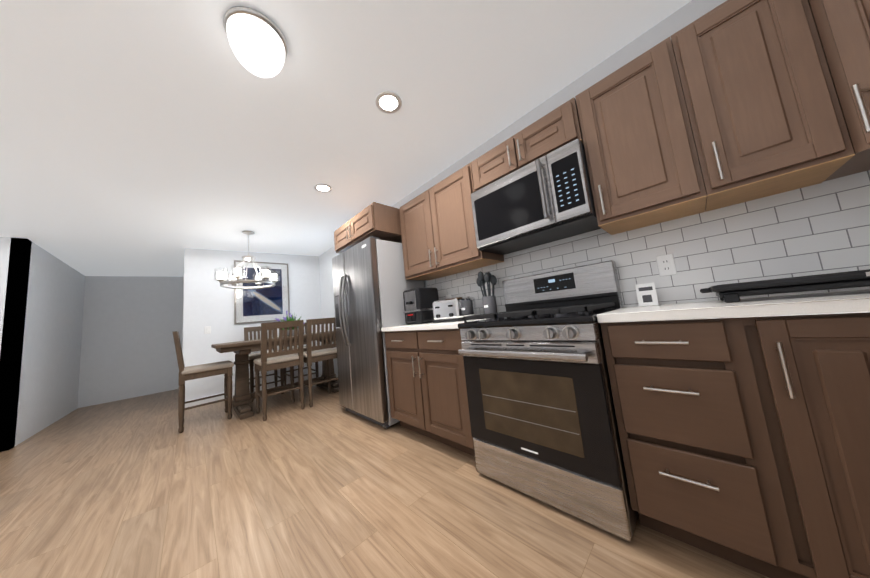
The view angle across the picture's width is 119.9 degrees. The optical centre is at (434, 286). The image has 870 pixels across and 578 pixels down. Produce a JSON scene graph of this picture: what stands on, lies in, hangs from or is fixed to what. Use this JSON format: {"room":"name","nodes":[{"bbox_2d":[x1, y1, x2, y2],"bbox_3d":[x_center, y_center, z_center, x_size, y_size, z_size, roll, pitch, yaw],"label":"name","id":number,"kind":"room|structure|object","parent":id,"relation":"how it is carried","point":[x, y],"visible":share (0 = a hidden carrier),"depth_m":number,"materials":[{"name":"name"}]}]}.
{"room":"kitchen","nodes":[
{"label":"kitchen","id":0,"kind":"room"},
{"bbox_2d":[0,237,31,451],"bbox_3d":[-5.414,0.444,2.221,1.900,2.640,0.120,1,-9,-44],"label":"wall","id":1,"kind":"structure","parent":0,"point":[5,246],"depth_m":2.83,"materials":[{"name":"paint"}]},
{"bbox_2d":[0,238,84,451],"bbox_3d":[-5.554,0.620,3.656,0.100,2.640,2.400,1,-9,-44],"label":"wall","id":2,"kind":"structure","parent":0,"point":[50,373],"depth_m":3.31,"materials":[{"name":"paint"}]},
{"bbox_2d":[78,276,182,407],"bbox_3d":[-5.840,0.795,4.963,1.310,2.640,0.100,1,-9,-44],"label":"wall","id":3,"kind":"structure","parent":0,"point":[131,325],"depth_m":4.83,"materials":[{"name":"paint"}]},
{"bbox_2d":[183,248,321,400],"bbox_3d":[-3.088,0.470,4.498,1.990,2.640,0.150,1,-9,-44],"label":"wall","id":4,"kind":"structure","parent":0,"point":[208,300],"depth_m":4.04,"materials":[{"name":"paint"}]},
{"bbox_2d":[204,326,210,333],"bbox_3d":[-3.535,0.670,3.909,0.076,0.116,0.009,1,-9,-44],"label":"switch plate","id":5,"kind":"object","parent":4,"relation":"attached to","point":[207,329],"visible":1,"depth_m":3.91,"materials":[{"name":"white plastic"}]},
{"bbox_2d":[185,371,321,407],"bbox_3d":[-2.920,1.711,4.284,1.980,0.105,0.020,1,-9,-44],"label":"baseboard","id":6,"kind":"structure","parent":4,"relation":"attached to","point":[271,385],"depth_m":3.92,"materials":[{"name":"white wood"}]},
{"bbox_2d":[234,260,289,323],"bbox_3d":[-3.058,0.086,4.479,0.815,1.077,0.028,1,-9,-44],"label":"framed art","id":7,"kind":"object","parent":4,"relation":"attached to","point":[271,304],"visible":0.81,"depth_m":4.45,"materials":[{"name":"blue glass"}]},
{"bbox_2d":[0,0,691,276],"bbox_3d":[-2.606,-1.021,2.000,5.600,0.432,9.300,1,-9,-44],"label":"ceiling","id":8,"kind":"structure","parent":0,"point":[147,137],"depth_m":1.67,"materials":[{"name":"paint"}]},
{"bbox_2d":[214,231,279,288],"bbox_3d":[-2.623,-0.395,3.542,0.738,0.775,0.658,1,-9,-44],"label":"ring chandelier","id":9,"kind":"object","parent":8,"relation":"hanging from","point":[236,276],"visible":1,"depth_m":3.44,"materials":[{"name":"silver metal"}]},
{"bbox_2d":[223,6,287,77],"bbox_3d":[-0.877,-1.155,1.244,0.262,0.184,0.262,1,-9,-44],"label":"dome ceiling light","id":10,"kind":"object","parent":8,"relation":"attached to","point":[257,41],"visible":0.98,"depth_m":1.18,"materials":[{"name":"white glass"}]},
{"bbox_2d":[314,183,331,192],"bbox_3d":[-1.197,-1.057,2.695,0.180,0.010,0.180,1,-9,-44],"label":"recessed light","id":11,"kind":"object","parent":8,"relation":"in","point":[323,188],"visible":0.98,"depth_m":2.69,"materials":[{"name":"white plastic"}]},
{"bbox_2d":[375,91,401,113],"bbox_3d":[-0.320,-1.269,1.735,0.180,0.010,0.180,1,-9,-44],"label":"recessed light","id":12,"kind":"object","parent":8,"relation":"in","point":[389,102],"visible":1,"depth_m":1.73,"materials":[{"name":"white plastic"}]},
{"bbox_2d":[0,380,768,577],"bbox_3d":[-2.359,1.469,1.719,5.600,0.100,9.300,1,-9,-44],"label":"floor","id":13,"kind":"structure","parent":0,"point":[326,485],"depth_m":1.41,"materials":[{"name":"brown wood"}]},
{"bbox_2d":[173,331,233,432],"bbox_3d":[-2.781,1.060,3.030,0.526,1.085,0.460,1,-9,-44],"label":"chair","id":14,"kind":"object","parent":13,"relation":"on","point":[203,370],"visible":1,"depth_m":2.89,"materials":[{"name":"brown wood"}]},
{"bbox_2d":[244,326,283,399],"bbox_3d":[-2.727,1.165,4.011,0.460,1.085,0.526,1,-9,-44],"label":"chair","id":15,"kind":"object","parent":13,"relation":"on","point":[252,357],"visible":0.33,"depth_m":4.02,"materials":[{"name":"brown wood"}]},
{"bbox_2d":[211,331,338,419],"bbox_3d":[-2.116,1.166,3.654,1.660,0.885,0.820,1,-9,-44],"label":"dining table","id":16,"kind":"object","parent":13,"relation":"on","point":[243,396],"visible":0.75,"depth_m":3.22,"materials":[{"name":"brown wood"}]},
{"bbox_2d":[275,311,304,335],"bbox_3d":[-2.163,0.545,3.761,0.399,0.374,0.396,1,-9,-44],"label":"plant centerpiece","id":17,"kind":"object","parent":16,"relation":"on","point":[289,318],"visible":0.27,"depth_m":3.70,"materials":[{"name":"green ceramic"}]},
{"bbox_2d":[253,320,304,420],"bbox_3d":[-1.941,0.989,3.138,0.460,1.085,0.526,1,-9,-44],"label":"chair","id":18,"kind":"object","parent":13,"relation":"on","point":[270,360],"visible":1,"depth_m":3.03,"materials":[{"name":"brown wood"}]},
{"bbox_2d":[282,322,318,384],"bbox_3d":[-2.350,1.169,4.376,0.460,1.085,0.526,1,-9,-44],"label":"chair","id":19,"kind":"object","parent":13,"relation":"on","point":[316,372],"visible":0.12,"depth_m":4.32,"materials":[{"name":"brown wood"}]},
{"bbox_2d":[296,317,337,407],"bbox_3d":[-1.583,0.990,3.458,0.460,1.085,0.526,1,-9,-44],"label":"chair","id":20,"kind":"object","parent":13,"relation":"on","point":[319,352],"visible":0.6,"depth_m":3.29,"materials":[{"name":"brown wood"}]},
{"bbox_2d":[332,236,424,428],"bbox_3d":[-0.649,0.465,2.844,0.733,1.802,0.914,1,-9,-44],"label":"fridge","id":21,"kind":"object","parent":13,"relation":"on","point":[371,284],"visible":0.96,"depth_m":2.52,"materials":[{"name":"metal"}]},
{"bbox_2d":[381,318,489,455],"bbox_3d":[0.101,0.762,2.158,0.661,0.914,0.987,1,-9,-44],"label":"base cabinet","id":22,"kind":"object","parent":13,"relation":"on","point":[427,383],"visible":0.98,"depth_m":1.89,"materials":[{"name":"brown wood"}]},
{"bbox_2d":[403,287,438,324],"bbox_3d":[-0.141,0.186,2.445,0.307,0.335,0.254,1,-9,-44],"label":"air fryer","id":23,"kind":"object","parent":22,"relation":"on","point":[418,306],"visible":0.96,"depth_m":2.34,"materials":[{"name":"black plastic"}]},
{"bbox_2d":[432,297,476,322],"bbox_3d":[0.162,0.196,2.158,0.282,0.191,0.304,1,-9,-44],"label":"toaster","id":24,"kind":"object","parent":22,"relation":"on","point":[453,309],"visible":0.98,"depth_m":2.05,"materials":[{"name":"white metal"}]},
{"bbox_2d":[477,271,496,313],"bbox_3d":[0.444,0.060,2.076,0.165,0.386,0.163,1,-9,-44],"label":"utensil crock","id":25,"kind":"object","parent":22,"relation":"on","point":[489,304],"visible":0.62,"depth_m":2.03,"materials":[{"name":"grey plastic"}]},
{"bbox_2d":[458,260,637,541],"bbox_3d":[0.661,0.488,1.522,0.747,1.205,0.762,1,-9,-44],"label":"gas range","id":26,"kind":"object","parent":13,"relation":"on","point":[543,422],"visible":0.92,"depth_m":1.25,"materials":[{"name":"silver metal"}]},
{"bbox_2d":[597,289,869,577],"bbox_3d":[1.012,0.450,0.191,2.097,0.914,1.616,1,-9,-44],"label":"base cabinet","id":27,"kind":"object","parent":13,"relation":"on","point":[744,428],"visible":1,"depth_m":0.81,"materials":[{"name":"brown wood"}]},
{"bbox_2d":[635,282,659,306],"bbox_3d":[1.183,0.043,1.407,0.040,0.125,0.090,1,-9,-44],"label":"sign stand","id":28,"kind":"object","parent":27,"relation":"on","point":[646,294],"visible":0.98,"depth_m":1.40,"materials":[{"name":"white plastic"}]},
{"bbox_2d":[700,269,869,302],"bbox_3d":[1.432,-0.011,0.912,0.302,0.074,0.650,1,-9,-44],"label":"griddle","id":29,"kind":"object","parent":27,"relation":"on","point":[729,293],"visible":0.98,"depth_m":0.89,"materials":[{"name":"black metal"}]},
{"bbox_2d":[319,0,726,373],"bbox_3d":[0.014,-0.024,2.843,0.150,2.640,6.920,1,-9,-44],"label":"wall","id":30,"kind":"structure","parent":0,"point":[679,19],"depth_m":1.82,"materials":[{"name":"paint"}]},
{"bbox_2d":[334,202,401,253],"bbox_3d":[-0.723,-0.632,3.011,0.675,0.287,0.946,1,-9,-44],"label":"upper cabinet","id":31,"kind":"object","parent":30,"relation":"attached to","point":[379,220],"visible":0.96,"depth_m":2.65,"materials":[{"name":"brown wood"}]},
{"bbox_2d":[399,162,503,279],"bbox_3d":[0.099,-0.533,2.402,0.342,0.779,0.958,1,-9,-44],"label":"upper cabinet","id":32,"kind":"object","parent":30,"relation":"attached to","point":[438,230],"depth_m":2.21,"materials":[{"name":"brown wood"}]},
{"bbox_2d":[471,97,582,191],"bbox_3d":[0.668,-0.915,1.819,0.342,0.265,0.758,1,-9,-44],"label":"upper cabinet","id":33,"kind":"object","parent":30,"relation":"attached to","point":[560,126],"depth_m":1.64,"materials":[{"name":"brown wood"}]},
{"bbox_2d":[470,138,600,254],"bbox_3d":[0.668,-0.547,1.742,0.444,0.444,0.756,1,-9,-44],"label":"microwave","id":34,"kind":"object","parent":33,"relation":"attached to","point":[547,198],"visible":1,"depth_m":1.57,"materials":[{"name":"silver metal"}]},
{"bbox_2d":[575,51,682,234],"bbox_3d":[1.124,-0.753,1.347,0.342,0.779,0.480,1,-9,-44],"label":"upper cabinet","id":35,"kind":"object","parent":30,"relation":"attached to","point":[633,185],"depth_m":1.28,"materials":[{"name":"brown wood"}]},
{"bbox_2d":[426,170,869,314],"bbox_3d":[1.085,-0.096,1.626,0.008,0.500,3.355,1,-9,-44],"label":"tile backsplash","id":36,"kind":"structure","parent":30,"relation":"attached to","point":[821,228],"depth_m":1.24,"materials":[{"name":"white tile"}]},
{"bbox_2d":[656,254,676,275],"bbox_3d":[1.289,-0.121,1.403,0.008,0.116,0.072,1,-9,-44],"label":"electrical outlet","id":37,"kind":"object","parent":36,"relation":"attached to","point":[666,265],"visible":1,"depth_m":1.40,"materials":[{"name":"white plastic"}]},
{"bbox_2d":[647,0,869,216],"bbox_3d":[1.332,-0.803,1.092,0.399,0.779,0.476,1,-9,-44],"label":"upper cabinet","id":38,"kind":"object","parent":30,"relation":"attached to","point":[728,103],"depth_m":1.03,"materials":[{"name":"brown wood"}]},
{"bbox_2d":[775,0,869,170],"bbox_3d":[1.117,-0.894,0.096,2.096,0.779,0.938,1,-9,-44],"label":"upper cabinet","id":39,"kind":"object","parent":30,"relation":"attached to","point":[827,41],"depth_m":0.86,"materials":[{"name":"brown wood"}]},
{"bbox_3d":[-4.552,0.634,4.663,0.120,2.640,2.150,1,-9,-44],"label":"wall","id":40,"kind":"structure","parent":0,"visible":0},
{"bbox_2d":[182,274,183,353],"bbox_3d":[-4.524,0.889,4.531,0.018,2.100,1.060,1,-9,-44],"label":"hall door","id":41,"kind":"structure","parent":40,"relation":"in","point":[183,310],"depth_m":4.20,"materials":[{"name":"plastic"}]}
]}

